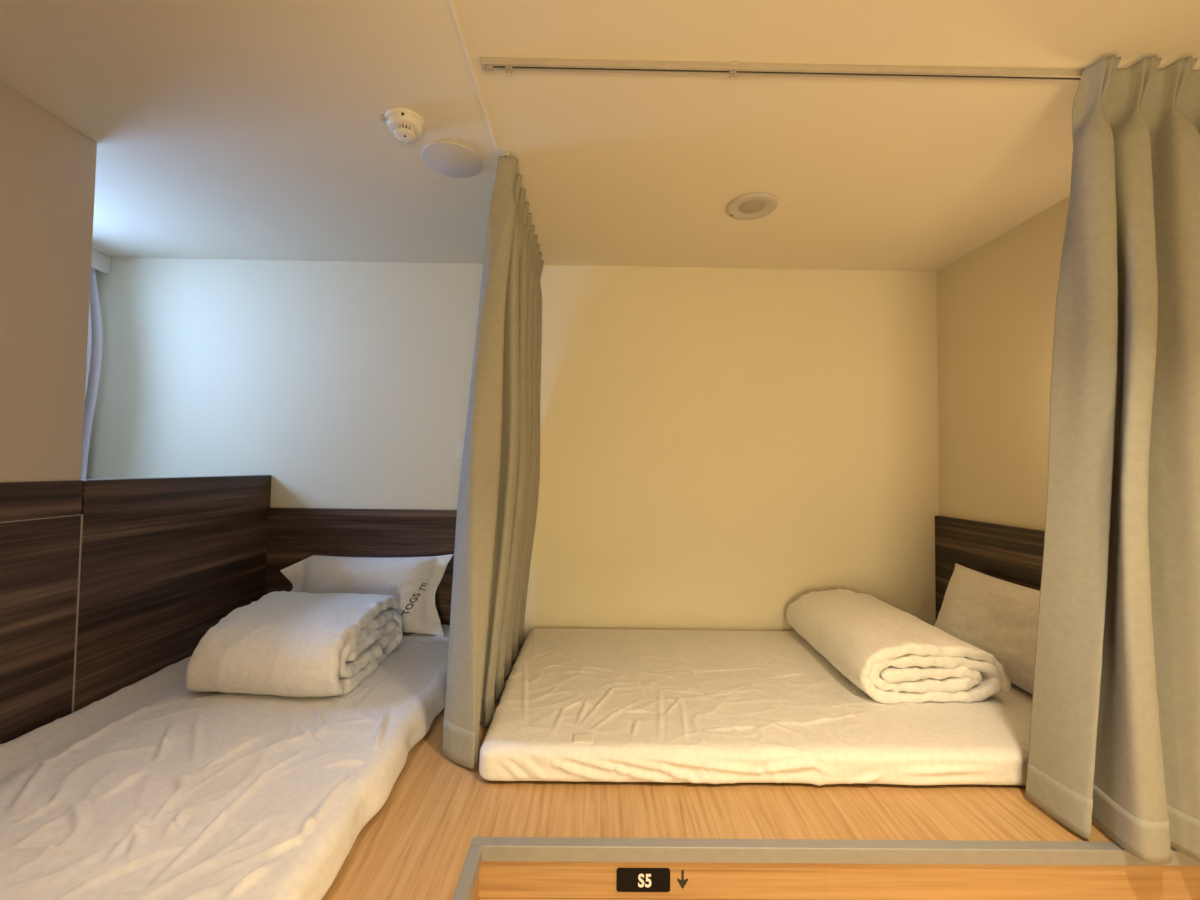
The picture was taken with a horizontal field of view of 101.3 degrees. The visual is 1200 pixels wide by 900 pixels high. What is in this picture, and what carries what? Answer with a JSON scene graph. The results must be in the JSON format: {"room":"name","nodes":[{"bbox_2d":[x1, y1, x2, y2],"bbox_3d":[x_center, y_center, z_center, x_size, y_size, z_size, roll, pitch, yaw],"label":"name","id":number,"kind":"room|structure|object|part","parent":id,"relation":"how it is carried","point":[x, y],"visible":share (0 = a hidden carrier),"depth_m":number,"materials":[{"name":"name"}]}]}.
{"room":"dormitory","nodes":[
{"label":"dormitory","id":0,"kind":"room"},
{"bbox_2d":[321,648,520,899],"bbox_3d":[-1.526,0.929,0.600,2.464,0.100,3.886,1,-2,0],"label":"floor","id":1,"kind":"structure","parent":0,"point":[416,846],"depth_m":1.18,"materials":[{"name":"brown wood"}]},
{"bbox_2d":[0,81,270,711],"bbox_3d":[-1.681,-0.080,0.321,0.136,1.896,4.265,1,-2,0],"label":"wall","id":2,"kind":"structure","parent":1,"relation":"on","point":[164,560],"depth_m":1.56,"materials":[{"name":"laminate"}]},
{"bbox_2d":[0,480,82,743],"bbox_3d":[-1.621,0.457,0.155,0.006,0.813,2.768,1,-2,0],"label":"cladding","id":3,"kind":"object","parent":2,"relation":"attached to","point":[41,523],"visible":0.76,"depth_m":1.43,"materials":[{"name":"laminate"}]},
{"bbox_3d":[-1.617,0.104,0.164,0.005,0.107,2.763,1,-2,0],"label":"panel","id":4,"kind":"part","parent":3,"relation":"part of","materials":[{"name":"laminate"}]},
{"bbox_2d":[0,624,449,899],"bbox_3d":[-1.089,0.848,1.393,1.087,0.119,2.021,1,-2,0],"label":"mattress","id":5,"kind":"object","parent":1,"relation":"on","point":[156,788],"visible":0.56,"depth_m":1.19,"materials":[{"name":"white fabric"}]},
{"bbox_2d":[186,591,402,696],"bbox_3d":[-1.142,0.709,1.874,0.635,0.235,0.620,1,-2,0],"label":"duvet","id":6,"kind":"object","parent":5,"relation":"on","point":[281,643],"visible":1,"depth_m":1.65,"materials":[{"name":"white fabric"}]},
{"bbox_2d":[280,554,453,635],"bbox_3d":[-1.091,0.661,2.295,0.788,0.346,0.214,1,-2,0],"label":"pillow","id":7,"kind":"object","parent":5,"relation":"on","point":[414,582],"visible":0.7,"depth_m":2.26,"materials":[{"name":"white fabric"}]},
{"bbox_2d":[471,873,478,899],"bbox_3d":[-0.282,1.198,-0.107,0.020,0.590,2.470,1,-2,0],"label":"wall","id":8,"kind":"structure","parent":0,"point":[475,896],"depth_m":1.11,"materials":[{"name":"brown wood"}]},
{"bbox_2d":[453,846,481,899],"bbox_3d":[-0.274,0.887,-0.100,0.028,0.034,2.462,1,-2,0],"label":"trim","id":9,"kind":"structure","parent":8,"relation":"attached to","point":[469,874],"depth_m":1.06,"materials":[{"name":"silver metal"}]},
{"bbox_2d":[86,257,938,641],"bbox_3d":[-0.467,0.008,2.523,4.588,1.896,0.120,1,-2,0],"label":"wall","id":10,"kind":"structure","parent":0,"point":[721,449],"depth_m":2.47,"materials":[{"name":"beige paint"}]},
{"bbox_2d":[265,508,456,624],"bbox_3d":[-1.084,0.619,2.426,1.110,0.652,0.022,1,-2,0],"label":"headboard","id":11,"kind":"object","parent":10,"relation":"attached to","point":[294,535],"visible":0.29,"depth_m":2.42,"materials":[{"name":"laminate"}]},
{"bbox_2d":[458,439,463,458],"bbox_3d":[-0.673,-0.005,2.456,0.070,0.103,0.011,1,-2,0],"label":"light switch","id":12,"kind":"object","parent":10,"relation":"attached to","point":[460,441],"visible":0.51,"depth_m":2.45,"materials":[{"name":"beige paint"}]},
{"bbox_2d":[0,0,1199,270],"bbox_3d":[-0.434,-1.061,0.364,4.588,0.100,4.506,1,-2,0],"label":"ceiling","id":13,"kind":"structure","parent":0,"point":[220,129],"depth_m":1.44,"materials":[{"name":"paint"}]},
{"bbox_2d":[91,250,110,273],"bbox_3d":[-2.535,-0.946,1.842,0.165,0.087,1.264,1,-2,0],"label":"box","id":14,"kind":"object","parent":13,"relation":"attached to","point":[100,262],"visible":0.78,"depth_m":2.43,"materials":[{"name":"white plastic"}]},
{"bbox_2d":[81,268,102,479],"bbox_3d":[-2.521,-0.045,2.257,0.149,1.828,0.344,1,-2,0],"label":"window curtain","id":15,"kind":"object","parent":14,"relation":"hanging from","point":[95,330],"visible":0.09,"depth_m":2.40,"materials":[{"name":"white fabric"}]},
{"bbox_2d":[380,107,425,142],"bbox_3d":[-0.581,-0.951,1.459,0.121,0.052,0.114,1,-2,0],"label":"smoke detector","id":16,"kind":"object","parent":13,"relation":"attached to","point":[407,125],"visible":1,"depth_m":1.43,"materials":[{"name":"white plastic"}]},
{"bbox_3d":[-0.577,-0.972,1.460,0.114,0.009,0.114,1,-2,0],"label":"plate","id":17,"kind":"part","parent":16,"relation":"part of","materials":[{"name":"white plastic"}]},
{"bbox_2d":[421,140,481,177],"bbox_3d":[-0.492,-0.966,1.641,0.194,0.007,0.194,1,-2,0],"label":"cover plate","id":18,"kind":"object","parent":13,"relation":"attached to","point":[447,158],"visible":1,"depth_m":1.63,"materials":[{"name":"white plastic"}]},
{"bbox_2d":[447,0,497,148],"bbox_3d":[-0.319,-1.019,-0.045,0.010,0.006,3.250,1,-2,0],"label":"trim","id":19,"kind":"structure","parent":13,"relation":"attached to","point":[450,2],"depth_m":1.25,"materials":[{"name":"white plastic"}]},
{"bbox_2d":[503,151,509,156],"bbox_3d":[-0.309,-0.945,2.039,0.020,0.016,0.890,1,-2,0],"label":"rail","id":20,"kind":"object","parent":13,"relation":"attached to","point":[505,153],"visible":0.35,"depth_m":1.59,"materials":[{"name":"metal"}]},
{"bbox_2d":[443,156,543,768],"bbox_3d":[-0.385,-0.007,1.952,0.206,1.871,1.033,1,-2,0],"label":"curtain","id":21,"kind":"object","parent":20,"relation":"hanging from","point":[500,474],"visible":1,"depth_m":1.58,"materials":[{"name":"grey fabric"}]},
{"bbox_2d":[726,192,778,219],"bbox_3d":[0.589,-0.940,1.909,0.194,0.012,0.194,1,-2,0],"label":"ceiling fitting","id":22,"kind":"object","parent":13,"relation":"attached to","point":[756,205],"visible":1,"depth_m":1.90,"materials":[{"name":"beige plastic"}]},
{"bbox_2d":[481,57,1082,81],"bbox_3d":[0.702,-0.951,1.246,2.001,0.031,0.027,1,-2,0],"label":"rail","id":23,"kind":"object","parent":13,"relation":"attached to","point":[734,68],"visible":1,"depth_m":1.24,"materials":[{"name":"metal"}]},
{"bbox_2d":[1025,54,1199,864],"bbox_3d":[1.434,-0.009,1.212,0.587,1.874,0.224,1,-2,5],"label":"curtain","id":24,"kind":"object","parent":23,"relation":"hanging from","point":[1114,739],"visible":1,"depth_m":1.19,"materials":[{"name":"grey fabric"}]},
{"bbox_2d":[474,781,1114,841],"bbox_3d":[0.757,1.002,1.863,2.124,0.100,1.396,1,-2,0],"label":"floor","id":25,"kind":"structure","parent":0,"point":[589,809],"depth_m":1.26,"materials":[{"name":"brown wood"}]},
{"bbox_2d":[479,628,1032,785],"bbox_3d":[0.661,0.893,1.892,2.023,0.101,1.089,1,-2,0],"label":"mattress","id":26,"kind":"object","parent":25,"relation":"on","point":[575,705],"visible":0.67,"depth_m":1.52,"materials":[{"name":"white fabric"}]},
{"bbox_2d":[786,588,1010,703],"bbox_3d":[1.141,0.761,2.021,0.554,0.206,0.795,1,-2,0],"label":"duvet","id":27,"kind":"object","parent":26,"relation":"on","point":[889,653],"visible":1,"depth_m":1.68,"materials":[{"name":"white fabric"}]},
{"bbox_2d":[934,563,1039,694],"bbox_3d":[1.554,0.683,1.857,0.186,0.363,0.756,1,-2,0],"label":"pillow","id":28,"kind":"object","parent":26,"relation":"on","point":[998,617],"visible":0.41,"depth_m":1.88,"materials":[{"name":"white fabric"}]},
{"bbox_2d":[479,861,1199,899],"bbox_3d":[0.699,1.253,1.146,2.004,0.590,0.020,1,-2,0],"label":"frame","id":29,"kind":"structure","parent":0,"point":[497,879],"depth_m":1.14,"materials":[{"name":"brown wood"}]},
{"bbox_2d":[616,868,669,891],"bbox_3d":[0.100,0.994,1.137,0.124,0.052,0.004,1,-2,0],"label":"number sign","id":30,"kind":"object","parent":29,"relation":"attached to","point":[628,879],"visible":1,"depth_m":1.14,"materials":[{"name":"black plastic"}]},
{"bbox_2d":[677,870,687,888],"bbox_3d":[0.191,0.994,1.139,0.026,0.042,0.001,1,-2,0],"label":"sticker","id":31,"kind":"object","parent":29,"relation":"attached to","point":[682,882],"visible":1,"depth_m":1.14,"materials":[{"name":"black plastic"}]},
{"bbox_2d":[471,837,1199,865],"bbox_3d":[0.704,0.941,1.152,2.003,0.034,0.028,1,-2,0],"label":"trim","id":32,"kind":"structure","parent":29,"relation":"attached to","point":[543,849],"depth_m":1.14,"materials":[{"name":"silver metal"}]},
{"bbox_2d":[937,196,1069,530],"bbox_3d":[1.782,0.276,0.280,0.120,2.516,4.386,1,-2,0],"label":"wall","id":33,"kind":"structure","parent":0,"point":[996,303],"depth_m":2.11,"materials":[{"name":"beige paint"}]},
{"bbox_2d":[935,516,1044,619],"bbox_3d":[1.691,0.639,1.927,0.024,0.655,1.064,1,-2,0],"label":"headboard","id":34,"kind":"object","parent":33,"relation":"attached to","point":[1012,554],"visible":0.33,"depth_m":2.13,"materials":[{"name":"laminate"}]}
]}

